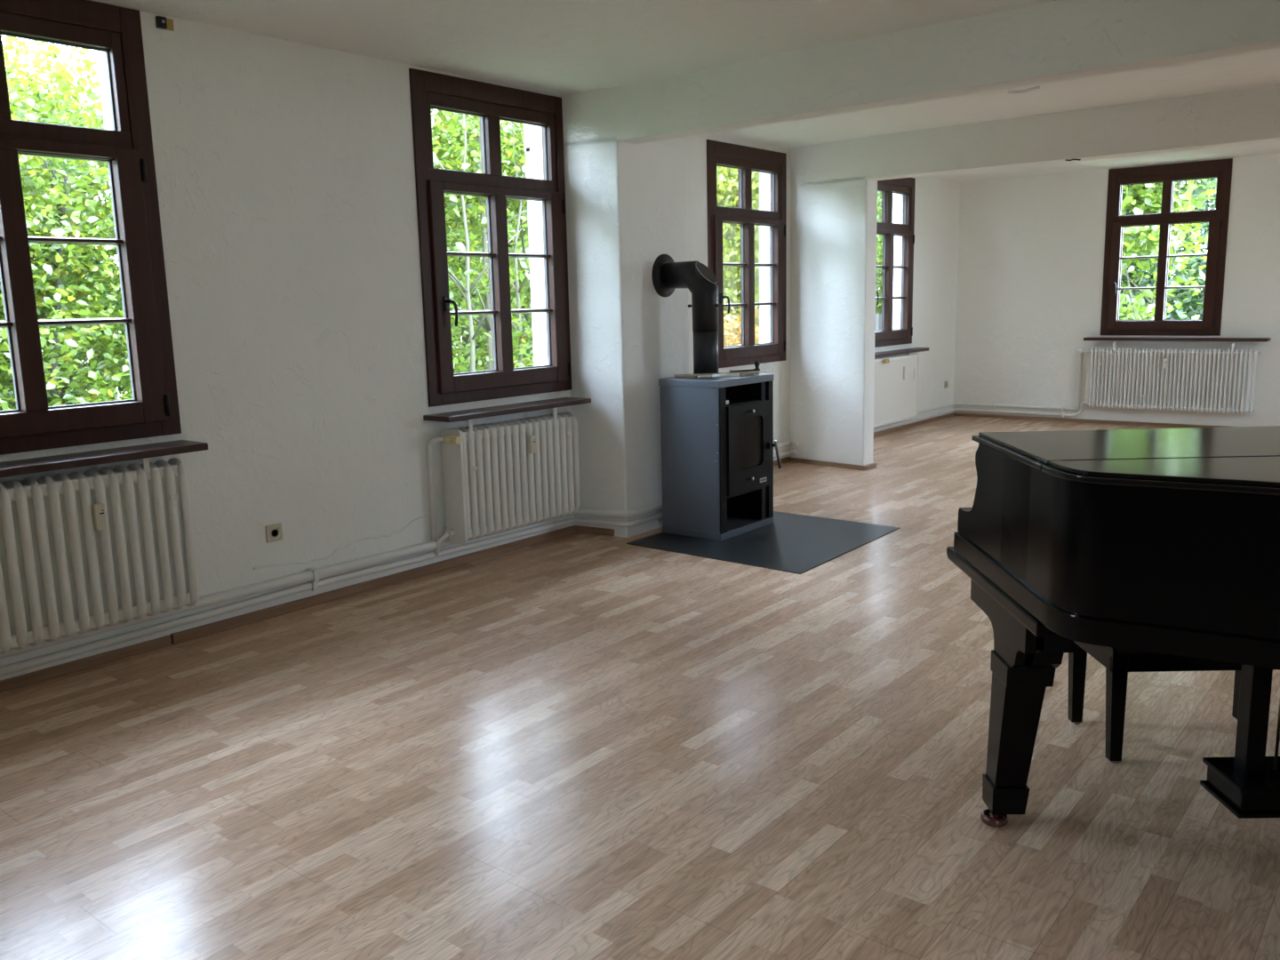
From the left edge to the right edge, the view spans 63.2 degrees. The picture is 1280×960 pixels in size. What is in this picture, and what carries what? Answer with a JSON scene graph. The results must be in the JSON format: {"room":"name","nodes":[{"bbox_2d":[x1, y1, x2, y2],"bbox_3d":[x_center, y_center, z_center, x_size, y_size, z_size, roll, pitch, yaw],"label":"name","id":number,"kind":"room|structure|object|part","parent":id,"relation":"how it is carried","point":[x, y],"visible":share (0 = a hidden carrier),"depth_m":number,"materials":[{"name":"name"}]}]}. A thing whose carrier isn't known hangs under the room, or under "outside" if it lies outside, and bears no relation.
{"room":"music room","nodes":[
{"label":"music room","id":0,"kind":"room"},
{"bbox_2d":[0,6,575,680],"bbox_3d":[-2.986,-0.324,3.442,0.195,3.100,8.060,6,13,38],"label":"wall","id":1,"kind":"structure","parent":0,"point":[285,169],"depth_m":4.91,"materials":[{"name":"paint"}]},
{"bbox_2d":[0,0,181,455],"bbox_3d":[-2.377,-0.972,3.940,0.172,1.735,1.155,6,13,38],"label":"window","id":2,"kind":"structure","parent":1,"relation":"in","point":[153,410],"depth_m":4.18,"materials":[{"name":"brown wood"}]},
{"bbox_3d":[-2.388,-0.734,3.995,0.084,1.123,1.019,6,13,38],"label":"sash","id":3,"kind":"part","parent":2,"relation":"part of","materials":[{"name":"brown wood"}]},
{"bbox_2d":[0,457,199,654],"bbox_3d":[-2.310,0.287,4.039,0.182,0.705,1.152,6,13,38],"label":"radiator","id":4,"kind":"object","parent":1,"relation":"attached to","point":[92,549],"visible":0.97,"depth_m":4.13,"materials":[{"name":"metal"}]},
{"bbox_2d":[0,440,207,477],"bbox_3d":[-2.286,-0.066,4.041,0.215,0.031,1.175,6,13,38],"label":"window sill","id":5,"kind":"structure","parent":1,"relation":"attached to","point":[76,460],"depth_m":4.12,"materials":[{"name":"brown wood"}]},
{"bbox_2d":[155,16,174,31],"bbox_3d":[-1.970,-1.898,4.321,0.028,0.044,0.072,6,13,38],"label":"junction box","id":6,"kind":"object","parent":1,"relation":"attached to","point":[161,22],"visible":1,"depth_m":4.31,"materials":[{"name":"plastic"}]},
{"bbox_3d":[-1.966,-1.901,4.340,0.010,0.044,0.036,6,13,38],"label":"plate","id":7,"kind":"part","parent":6,"relation":"part of","materials":[{"name":"gold metal"}]},
{"bbox_2d":[264,522,282,543],"bbox_3d":[-1.738,0.251,4.938,0.014,0.082,0.082,6,13,38],"label":"wall socket","id":8,"kind":"object","parent":1,"relation":"attached to","point":[274,532],"visible":1,"depth_m":4.93,"materials":[{"name":"beige plastic"}]},
{"bbox_2d":[0,525,576,692],"bbox_3d":[-2.898,0.900,3.558,0.026,0.046,7.985,6,13,38],"label":"baseboard","id":9,"kind":"structure","parent":1,"relation":"attached to","point":[28,678],"depth_m":4.92,"materials":[{"name":"brown wood"}]},
{"bbox_2d":[0,512,662,676],"bbox_3d":[-2.506,0.795,3.717,0.418,0.074,8.750,6,13,38],"label":"pipe","id":10,"kind":"object","parent":1,"relation":"attached to","point":[62,654],"visible":0.94,"depth_m":4.97,"materials":[{"name":"paint"}]},
{"bbox_2d":[0,501,662,658],"bbox_3d":[-2.502,0.729,3.702,0.431,0.065,8.750,6,13,38],"label":"pipe","id":11,"kind":"object","parent":1,"relation":"attached to","point":[312,574],"visible":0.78,"depth_m":5.04,"materials":[{"name":"paint"}]},
{"bbox_2d":[252,515,425,569],"bbox_3d":[-1.491,0.323,5.268,0.009,0.111,1.037,6,13,38],"label":"cable","id":12,"kind":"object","parent":1,"relation":"attached to","point":[422,516],"depth_m":5.23,"materials":[{"name":"paint"}]},
{"bbox_2d":[408,67,571,407],"bbox_3d":[-0.790,-1.334,5.896,0.172,1.735,1.155,6,13,38],"label":"window","id":13,"kind":"structure","parent":1,"relation":"in","point":[492,103],"depth_m":5.84,"materials":[{"name":"brown wood"}]},
{"bbox_3d":[-1.030,-0.946,5.581,0.047,0.084,0.030,6,13,38],"label":"handle plate","id":14,"kind":"part","parent":13,"relation":"part of","materials":[{"name":"black metal"}]},
{"bbox_3d":[-0.996,-0.896,5.582,0.039,0.141,0.021,-7,11,-30],"label":"handle","id":15,"kind":"part","parent":13,"relation":"part of","materials":[{"name":"black metal"}]},
{"bbox_3d":[-0.801,-1.095,5.952,0.084,1.123,1.019,6,13,38],"label":"sash","id":16,"kind":"part","parent":13,"relation":"part of","materials":[{"name":"brown wood"}]},
{"bbox_2d":[426,407,580,555],"bbox_3d":[-0.741,-0.018,5.979,0.210,0.738,1.065,6,13,38],"label":"radiator","id":17,"kind":"object","parent":1,"relation":"attached to","point":[500,476],"visible":0.99,"depth_m":5.88,"materials":[{"name":"metal"}]},
{"bbox_3d":[-1.000,-0.217,5.552,0.098,0.052,0.051,6,13,38],"label":"thermostat knob","id":18,"kind":"part","parent":17,"relation":"part of","materials":[{"name":"plastic"}]},
{"bbox_3d":[-1.012,0.035,5.663,0.157,0.633,0.016,6,13,38],"label":"panel","id":19,"kind":"part","parent":17,"relation":"part of","materials":[{"name":"metal"}]},
{"bbox_2d":[423,397,591,422],"bbox_3d":[-0.732,-0.409,5.963,0.210,0.028,1.137,6,13,38],"label":"window sill","id":20,"kind":"structure","parent":1,"relation":"attached to","point":[534,405],"depth_m":5.84,"materials":[{"name":"brown wood"}]},
{"bbox_2d":[525,136,689,537],"bbox_3d":[-0.170,-0.894,6.702,0.690,2.420,0.775,6,13,38],"label":"wall","id":21,"kind":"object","parent":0,"point":[627,204],"visible":0.5,"depth_m":6.37,"materials":[{"name":"paint"}]},
{"bbox_2d":[576,525,614,535],"bbox_3d":[-0.240,0.321,6.541,0.346,0.046,0.034,4,11,27],"label":"baseboard","id":22,"kind":"object","parent":21,"relation":"attached to","point":[580,529],"visible":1,"depth_m":6.54,"materials":[{"name":"brown wood"}]},
{"bbox_2d":[0,416,1279,959],"bbox_3d":[1.910,0.739,4.322,7.620,0.120,15.400,6,13,38],"label":"floor","id":23,"kind":"structure","parent":0,"point":[576,746],"depth_m":3.21,"materials":[{"name":"laminate"}]},
{"bbox_2d":[626,511,900,574],"bbox_3d":[0.784,0.345,6.384,1.215,0.005,1.320,6,13,38],"label":"floor plate","id":24,"kind":"object","parent":23,"relation":"on","point":[795,543],"visible":0.79,"depth_m":6.21,"materials":[{"name":"metal"}]},
{"bbox_2d":[658,372,781,541],"bbox_3d":[0.519,-0.168,6.532,0.525,0.964,0.606,6,13,38],"label":"wood stove","id":25,"kind":"object","parent":24,"relation":"on","point":[717,456],"visible":1,"depth_m":6.36,"materials":[{"name":"paint"}]},
{"bbox_2d":[651,254,719,374],"bbox_3d":[0.314,-1.023,6.435,0.403,0.754,0.268,6,13,38],"label":"pipe","id":26,"kind":"object","parent":25,"relation":"on","point":[668,276],"visible":0.99,"depth_m":6.35,"materials":[{"name":"black metal"}]},
{"bbox_3d":[0.397,-1.253,6.338,0.151,0.151,0.127,6,13,38],"label":"clean out lid","id":27,"kind":"part","parent":26,"relation":"part of","materials":[{"name":"black paint"}]},
{"bbox_3d":[0.308,-0.129,6.331,0.441,0.882,0.012,6,13,38],"label":"panel","id":28,"kind":"part","parent":25,"relation":"part of","materials":[{"name":"paint"}]},
{"bbox_3d":[0.480,-0.625,6.476,0.453,0.042,0.606,6,13,38],"label":"plate","id":29,"kind":"part","parent":25,"relation":"part of","materials":[{"name":"paint"}]},
{"bbox_2d":[674,370,759,377],"bbox_3d":[0.479,-0.647,6.384,0.551,0.022,0.059,-4,10,-15],"label":"wooden stick","id":30,"kind":"object","parent":25,"relation":"on","point":[695,375],"visible":0.75,"depth_m":6.34,"materials":[{"name":"brown wood"}]},
{"bbox_2d":[697,373,739,378],"bbox_3d":[0.473,-0.625,6.250,0.255,0.026,0.025,-3,10,-9],"label":"lighter","id":31,"kind":"object","parent":25,"relation":"on","point":[722,375],"visible":1,"depth_m":6.24,"materials":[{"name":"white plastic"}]},
{"bbox_2d":[729,360,759,372],"bbox_3d":[0.657,-0.700,6.496,0.202,0.081,0.040,-5,11,-21],"label":"brush","id":32,"kind":"object","parent":25,"relation":"on","point":[756,363],"visible":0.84,"depth_m":6.51,"materials":[{"name":"plastic"}]},
{"bbox_3d":[0.731,-0.713,6.523,0.043,0.069,0.034,-5,11,-21],"label":"handle","id":33,"kind":"part","parent":32,"relation":"part of","materials":[{"name":"plastic"}]},
{"bbox_3d":[0.524,-0.167,6.527,0.360,0.880,0.596,6,13,38],"label":"frame","id":34,"kind":"part","parent":25,"relation":"part of","materials":[{"name":"black paint"}]},
{"bbox_3d":[0.664,-0.203,6.406,0.026,0.542,0.454,6,13,38],"label":"door","id":35,"kind":"part","parent":25,"relation":"part of","materials":[{"name":"black paint"}]},
{"bbox_3d":[0.663,-0.231,6.407,0.010,0.326,0.324,6,13,38],"label":"door glass","id":36,"kind":"part","parent":25,"relation":"part of","materials":[{"name":"black glass"}]},
{"bbox_3d":[0.672,-0.215,6.779,0.441,0.882,0.012,6,13,38],"label":"panel","id":37,"kind":"part","parent":25,"relation":"part of","materials":[{"name":"paint"}]},
{"bbox_3d":[0.873,-0.162,6.591,0.050,0.181,0.020,-4,10,-14],"label":"handle","id":38,"kind":"part","parent":25,"relation":"part of","materials":[{"name":"metal"}]},
{"bbox_2d":[980,808,1008,827],"bbox_3d":[0.982,0.929,2.880,0.074,0.039,0.074,-1,10,1],"label":"cup","id":39,"kind":"object","parent":23,"relation":"on","point":[996,818],"depth_m":2.85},
{"bbox_2d":[946,425,1279,827],"bbox_3d":[1.696,0.486,2.350,1.538,1.060,1.795,-1,10,1],"label":"grand piano","id":40,"kind":"object","parent":23,"relation":"on","point":[1158,540],"visible":1,"depth_m":2.36,"materials":[{"name":"black paint"}]},
{"bbox_3d":[1.692,0.319,2.296,1.498,0.058,1.739,-1,10,1],"label":"rim moulding","id":41,"kind":"part","parent":40,"relation":"part of","materials":[{"name":"black paint"}]},
{"bbox_3d":[1.689,-0.100,2.665,1.476,0.010,0.520,-1,10,1],"label":"lid panel","id":42,"kind":"part","parent":40,"relation":"part of","materials":[{"name":"black paint"}]},
{"bbox_3d":[1.679,0.046,1.891,1.506,0.014,1.042,-1,10,1],"label":"lid","id":43,"kind":"part","parent":40,"relation":"part of","materials":[{"name":"black paint"}]},
{"bbox_3d":[1.679,0.033,1.897,1.476,0.010,1.027,-1,10,1],"label":"lid panel","id":44,"kind":"part","parent":40,"relation":"part of","materials":[{"name":"black paint"}]},
{"bbox_3d":[1.603,0.542,2.711,0.074,0.457,0.080,-1,10,1],"label":"lyre post","id":45,"kind":"part","parent":40,"relation":"part of","materials":[{"name":"black paint"}]},
{"bbox_3d":[1.688,0.542,2.710,0.038,0.452,0.008,-1,10,1],"label":"pedal rod","id":46,"kind":"part","parent":40,"relation":"part of","materials":[{"name":"black metal"}]},
{"bbox_2d":[1067,640,1241,762],"bbox_3d":[1.750,0.595,3.343,0.650,0.505,0.370,-1,10,1],"label":"piano bench","id":47,"kind":"object","parent":23,"relation":"on","point":[1117,666],"visible":0.37,"depth_m":3.20,"materials":[{"name":"black paint"}]},
{"bbox_3d":[1.468,0.598,3.496,0.054,0.449,0.054,-1,10,1],"label":"leg","id":48,"kind":"part","parent":47,"relation":"part of","materials":[{"name":"black paint"}]},
{"bbox_3d":[1.464,0.648,3.207,0.054,0.449,0.054,-1,10,1],"label":"leg","id":49,"kind":"part","parent":47,"relation":"part of","materials":[{"name":"black paint"}]},
{"bbox_3d":[2.038,0.586,3.487,0.054,0.449,0.054,-1,10,1],"label":"leg","id":50,"kind":"part","parent":47,"relation":"part of","materials":[{"name":"black paint"}]},
{"bbox_2d":[88,0,1279,182],"bbox_3d":[1.836,-2.070,3.906,7.720,0.240,15.500,6,13,38],"label":"ceiling","id":51,"kind":"structure","parent":0,"point":[559,47],"depth_m":4.95,"materials":[{"name":"paint"}]},
{"bbox_2d":[687,133,790,460],"bbox_3d":[0.406,-1.212,8.110,0.195,3.100,2.720,6,13,38],"label":"wall","id":52,"kind":"structure","parent":0,"point":[697,198],"depth_m":8.02,"materials":[{"name":"paint"}]},
{"bbox_2d":[706,139,786,367],"bbox_3d":[0.894,-1.810,8.462,0.172,1.735,1.155,6,13,38],"label":"window","id":53,"kind":"structure","parent":52,"relation":"in","point":[747,186],"depth_m":8.47,"materials":[{"name":"brown wood"}]},
{"bbox_3d":[0.654,-1.422,8.146,0.047,0.084,0.030,6,13,38],"label":"handle plate","id":54,"kind":"part","parent":53,"relation":"part of","materials":[{"name":"black metal"}]},
{"bbox_3d":[0.688,-1.372,8.148,0.039,0.141,0.021,-7,11,-30],"label":"handle","id":55,"kind":"part","parent":53,"relation":"part of","materials":[{"name":"black metal"}]},
{"bbox_3d":[0.687,-2.312,8.210,0.006,0.330,0.418,6,13,38],"label":"glass pane","id":56,"kind":"part","parent":53,"relation":"part of","materials":[{"name":"clear glass"}]},
{"bbox_3d":[0.726,-1.563,8.348,0.006,0.995,0.383,6,13,38],"label":"glass pane","id":57,"kind":"part","parent":53,"relation":"part of","materials":[{"name":"clear glass"}]},
{"bbox_3d":[0.883,-1.571,8.517,0.084,1.123,1.019,6,13,38],"label":"sash","id":58,"kind":"part","parent":53,"relation":"part of","materials":[{"name":"brown wood"}]},
{"bbox_3d":[0.997,-2.385,8.592,0.006,0.330,0.418,6,13,38],"label":"glass pane","id":59,"kind":"part","parent":53,"relation":"part of","materials":[{"name":"clear glass"}]},
{"bbox_3d":[1.010,-1.630,8.697,0.006,0.995,0.378,6,13,38],"label":"glass pane","id":60,"kind":"part","parent":53,"relation":"part of","materials":[{"name":"clear glass"}]},
{"bbox_2d":[773,456,790,465],"bbox_3d":[0.584,-0.009,8.340,0.023,0.042,2.400,6,13,38],"label":"baseboard","id":61,"kind":"structure","parent":52,"relation":"attached to","point":[788,459],"depth_m":9.16,"materials":[{"name":"brown wood"}]},
{"bbox_2d":[773,440,799,449],"bbox_3d":[0.619,-0.151,8.285,0.090,0.042,2.400,6,13,38],"label":"pipe","id":62,"kind":"object","parent":52,"relation":"attached to","point":[788,443],"visible":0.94,"depth_m":9.13,"materials":[{"name":"metal"}]},
{"bbox_2d":[773,449,799,458],"bbox_3d":[0.621,-0.072,8.298,0.088,0.038,2.399,6,13,38],"label":"pipe","id":63,"kind":"object","parent":52,"relation":"attached to","point":[790,452],"visible":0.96,"depth_m":9.15,"materials":[{"name":"metal"}]},
{"bbox_2d":[790,176,877,465],"bbox_3d":[1.540,-1.316,8.907,0.959,2.420,0.193,7,13,39],"label":"wall","id":64,"kind":"structure","parent":0,"point":[833,226],"depth_m":8.76,"materials":[{"name":"paint"}]},
{"bbox_2d":[790,457,876,470],"bbox_3d":[1.649,-0.149,9.027,0.765,0.036,0.238,6,13,38],"label":"baseboard","id":65,"kind":"structure","parent":64,"relation":"attached to","point":[792,460],"depth_m":8.91,"materials":[{"name":"brown wood"}]},
{"bbox_2d":[523,0,1279,152],"bbox_3d":[2.376,-1.963,4.379,7.350,0.438,0.783,7,13,39],"label":"beam","id":66,"kind":"structure","parent":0,"point":[1058,40],"depth_m":4.80,"materials":[{"name":"paint"}]},
{"bbox_2d":[1008,85,1039,93],"bbox_3d":[1.764,-1.791,4.777,0.142,0.023,0.018,6,13,38],"label":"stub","id":67,"kind":"object","parent":66,"relation":"attached to","point":[1037,86],"visible":1,"depth_m":4.78,"materials":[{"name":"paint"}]},
{"bbox_2d":[873,176,959,431],"bbox_3d":[2.422,-1.723,10.784,0.195,3.100,3.910,6,13,38],"label":"wall","id":68,"kind":"structure","parent":0,"point":[936,199],"depth_m":11.71,"materials":[{"name":"paint"}]},
{"bbox_2d":[874,177,915,347],"bbox_3d":[2.580,-2.257,10.726,0.172,1.735,1.155,6,13,38],"label":"window","id":69,"kind":"structure","parent":68,"relation":"in","point":[895,216],"depth_m":10.85,"materials":[{"name":"brown wood"}]},
{"bbox_3d":[2.374,-1.819,10.412,0.039,0.141,0.021,-7,11,-30],"label":"handle","id":70,"kind":"part","parent":69,"relation":"part of","materials":[{"name":"silver metal"}]},
{"bbox_3d":[2.412,-2.010,10.611,0.006,0.995,0.383,6,13,38],"label":"glass pane","id":71,"kind":"part","parent":69,"relation":"part of","materials":[{"name":"clear glass"}]},
{"bbox_3d":[2.372,-2.759,10.474,0.006,0.330,0.418,6,13,38],"label":"glass pane","id":72,"kind":"part","parent":69,"relation":"part of","materials":[{"name":"clear glass"}]},
{"bbox_3d":[2.568,-2.018,10.781,0.084,1.123,1.019,6,13,38],"label":"sash","id":73,"kind":"part","parent":69,"relation":"part of","materials":[{"name":"brown wood"}]},
{"bbox_3d":[2.696,-2.077,10.961,0.006,0.995,0.378,6,13,38],"label":"glass pane","id":74,"kind":"part","parent":69,"relation":"part of","materials":[{"name":"clear glass"}]},
{"bbox_3d":[2.682,-2.833,10.856,0.006,0.330,0.418,6,13,38],"label":"glass pane","id":75,"kind":"part","parent":69,"relation":"part of","materials":[{"name":"clear glass"}]},
{"bbox_2d":[873,352,919,427],"bbox_3d":[2.652,-0.954,10.888,0.132,0.710,1.168,6,13,38],"label":"radiator","id":76,"kind":"object","parent":68,"relation":"attached to","point":[896,378],"visible":0.7,"depth_m":10.91,"materials":[{"name":"metal"}]},
{"bbox_2d":[874,347,928,357],"bbox_3d":[2.682,-1.338,10.901,0.145,0.034,1.380,6,13,38],"label":"window sill","id":77,"kind":"structure","parent":68,"relation":"attached to","point":[913,349],"depth_m":10.88,"materials":[{"name":"brown wood"}]},
{"bbox_2d":[873,412,954,436],"bbox_3d":[2.541,-0.502,10.941,0.023,0.036,3.880,6,13,38],"label":"baseboard","id":78,"kind":"structure","parent":68,"relation":"attached to","point":[888,430],"depth_m":11.52,"materials":[{"name":"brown wood"}]},
{"bbox_2d":[944,380,948,388],"bbox_3d":[3.585,-1.118,12.176,0.014,0.082,0.082,6,13,38],"label":"wall socket","id":79,"kind":"object","parent":68,"relation":"attached to","point":[946,383],"visible":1,"depth_m":12.16,"materials":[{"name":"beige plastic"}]},
{"bbox_2d":[873,404,1083,431],"bbox_3d":[3.124,-0.543,10.462,1.481,0.154,3.882,6,13,38],"label":"pipe","id":80,"kind":"object","parent":68,"relation":"attached to","point":[995,412],"visible":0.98,"depth_m":11.77,"materials":[{"name":"metal"}]},
{"bbox_2d":[917,349,1085,414],"bbox_3d":[3.111,-0.878,10.408,1.473,0.682,3.882,6,13,38],"label":"pipe","id":81,"kind":"object","parent":68,"relation":"attached to","point":[1063,408],"visible":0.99,"depth_m":11.73,"materials":[{"name":"metal"}]},
{"bbox_2d":[790,84,1279,187],"bbox_3d":[4.061,-2.389,6.612,7.542,0.438,0.206,7,13,39],"label":"beam","id":82,"kind":"structure","parent":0,"point":[1251,116],"depth_m":7.39,"materials":[{"name":"paint"}]},
{"bbox_2d":[952,152,1279,426],"bbox_3d":[6.588,-1.698,10.080,7.650,3.100,0.195,6,13,38],"label":"wall","id":83,"kind":"structure","parent":0,"point":[1030,257],"depth_m":11.45,"materials":[{"name":"paint"}]},
{"bbox_2d":[954,412,1225,427],"bbox_3d":[6.649,-0.458,10.133,7.400,0.036,0.023,6,13,38],"label":"baseboard","id":84,"kind":"structure","parent":83,"relation":"attached to","point":[1172,425],"depth_m":11.47,"materials":[{"name":"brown wood"}]},
{"bbox_2d":[1100,158,1232,335],"bbox_3d":[5.413,-2.370,10.760,1.155,1.735,0.172,6,13,38],"label":"window","id":85,"kind":"structure","parent":83,"relation":"in","point":[1210,324],"depth_m":10.73,"materials":[{"name":"brown wood"}]},
{"bbox_3d":[5.037,-2.030,11.036,0.021,0.141,0.039,-7,11,-30],"label":"handle","id":86,"kind":"part","parent":85,"relation":"part of","materials":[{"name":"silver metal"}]},
{"bbox_3d":[5.432,-2.132,10.818,1.019,1.123,0.084,6,13,38],"label":"sash","id":87,"kind":"part","parent":85,"relation":"part of","materials":[{"name":"brown wood"}]},
{"bbox_2d":[1076,342,1261,414],"bbox_3d":[5.464,-1.081,10.861,1.751,0.705,0.141,6,13,38],"label":"radiator","id":88,"kind":"object","parent":83,"relation":"attached to","point":[1124,354],"visible":1,"depth_m":10.82,"materials":[{"name":"white metal"}]},
{"bbox_2d":[1083,336,1270,341],"bbox_3d":[5.517,-1.457,10.768,1.730,0.030,0.165,6,13,38],"label":"window sill","id":89,"kind":"structure","parent":83,"relation":"attached to","point":[1087,338],"depth_m":10.66,"materials":[{"name":"brown wood"}]},
{"label":"outside","id":90,"kind":"structure","parent":0,"visible":0},
{"bbox_2d":[96,346,516,399],"bbox_3d":[6.282,0.592,8.037,80.000,0.200,70.000,6,13,38],"label":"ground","id":91,"kind":"structure","parent":90,"point":[456,347],"depth_m":26.17,"materials":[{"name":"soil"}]},
{"bbox_2d":[0,35,131,407],"bbox_3d":[-7.128,-2.633,10.830,4.145,5.831,5.705,7,13,42],"label":"tree","id":92,"kind":"object","parent":91,"relation":"on","point":[12,66],"visible":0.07,"depth_m":11.36,"materials":[{"name":"green plant"}]},
{"bbox_2d":[0,36,132,410],"bbox_3d":[-5.759,-1.690,8.661,3.802,4.657,5.558,7,13,40],"label":"tree","id":93,"kind":"object","parent":91,"relation":"on","point":[67,220],"visible":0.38,"depth_m":8.74,"materials":[{"name":"green plant"}]},
{"bbox_2d":[0,35,132,407],"bbox_3d":[-9.550,-3.304,14.745,3.920,6.037,5.671,5,12,32],"label":"tree","id":94,"kind":"object","parent":91,"relation":"on","point":[42,316],"visible":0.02,"depth_m":14.85,"materials":[{"name":"green plant"}]},
{"bbox_2d":[101,145,455,301],"bbox_3d":[-3.795,-3.919,10.634,4.217,8.272,3.673,7,13,41],"label":"tree","id":95,"kind":"object","parent":91,"relation":"on","point":[435,158],"visible":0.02,"depth_m":10.62,"materials":[{"name":"green plant"}]},
{"bbox_2d":[430,108,534,373],"bbox_3d":[-1.903,-2.836,12.835,4.889,5.299,3.531,-9,13,-39],"label":"tree","id":96,"kind":"object","parent":91,"relation":"on","point":[513,155],"visible":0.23,"depth_m":12.23,"materials":[{"name":"green plant"}]},
{"bbox_2d":[432,111,533,372],"bbox_3d":[-2.745,-3.712,16.677,4.380,5.759,5.822,2,10,19],"label":"tree","id":97,"kind":"object","parent":91,"relation":"on","point":[465,340],"visible":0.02,"depth_m":15.75,"materials":[{"name":"green plant"}]},
{"bbox_2d":[436,120,530,372],"bbox_3d":[-3.552,-4.663,22.248,5.479,5.850,4.065,-8,12,-35],"label":"tree","id":98,"kind":"object","parent":91,"relation":"on","point":[514,224],"visible":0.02,"depth_m":22.21,"materials":[{"name":"green plant"}]},
{"bbox_2d":[1118,178,1216,319],"bbox_3d":[7.404,-3.560,15.648,3.731,5.354,3.422,-2,10,-2],"label":"tree","id":99,"kind":"object","parent":91,"relation":"on","point":[1142,201],"visible":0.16,"depth_m":15.13,"materials":[{"name":"green plant"}]},
{"bbox_2d":[1119,177,1216,319],"bbox_3d":[8.461,-4.416,18.595,6.575,6.108,3.739,6,13,38],"label":"tree","id":100,"kind":"object","parent":91,"relation":"on","point":[1189,311],"visible":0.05,"depth_m":17.67,"materials":[{"name":"green plant"}]},
{"bbox_2d":[1120,180,1216,319],"bbox_3d":[12.001,-5.159,21.736,6.780,6.429,4.107,7,13,41],"label":"tree","id":101,"kind":"object","parent":91,"relation":"on","point":[1198,182],"visible":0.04,"depth_m":21.72,"materials":[{"name":"green plant"}]}
]}

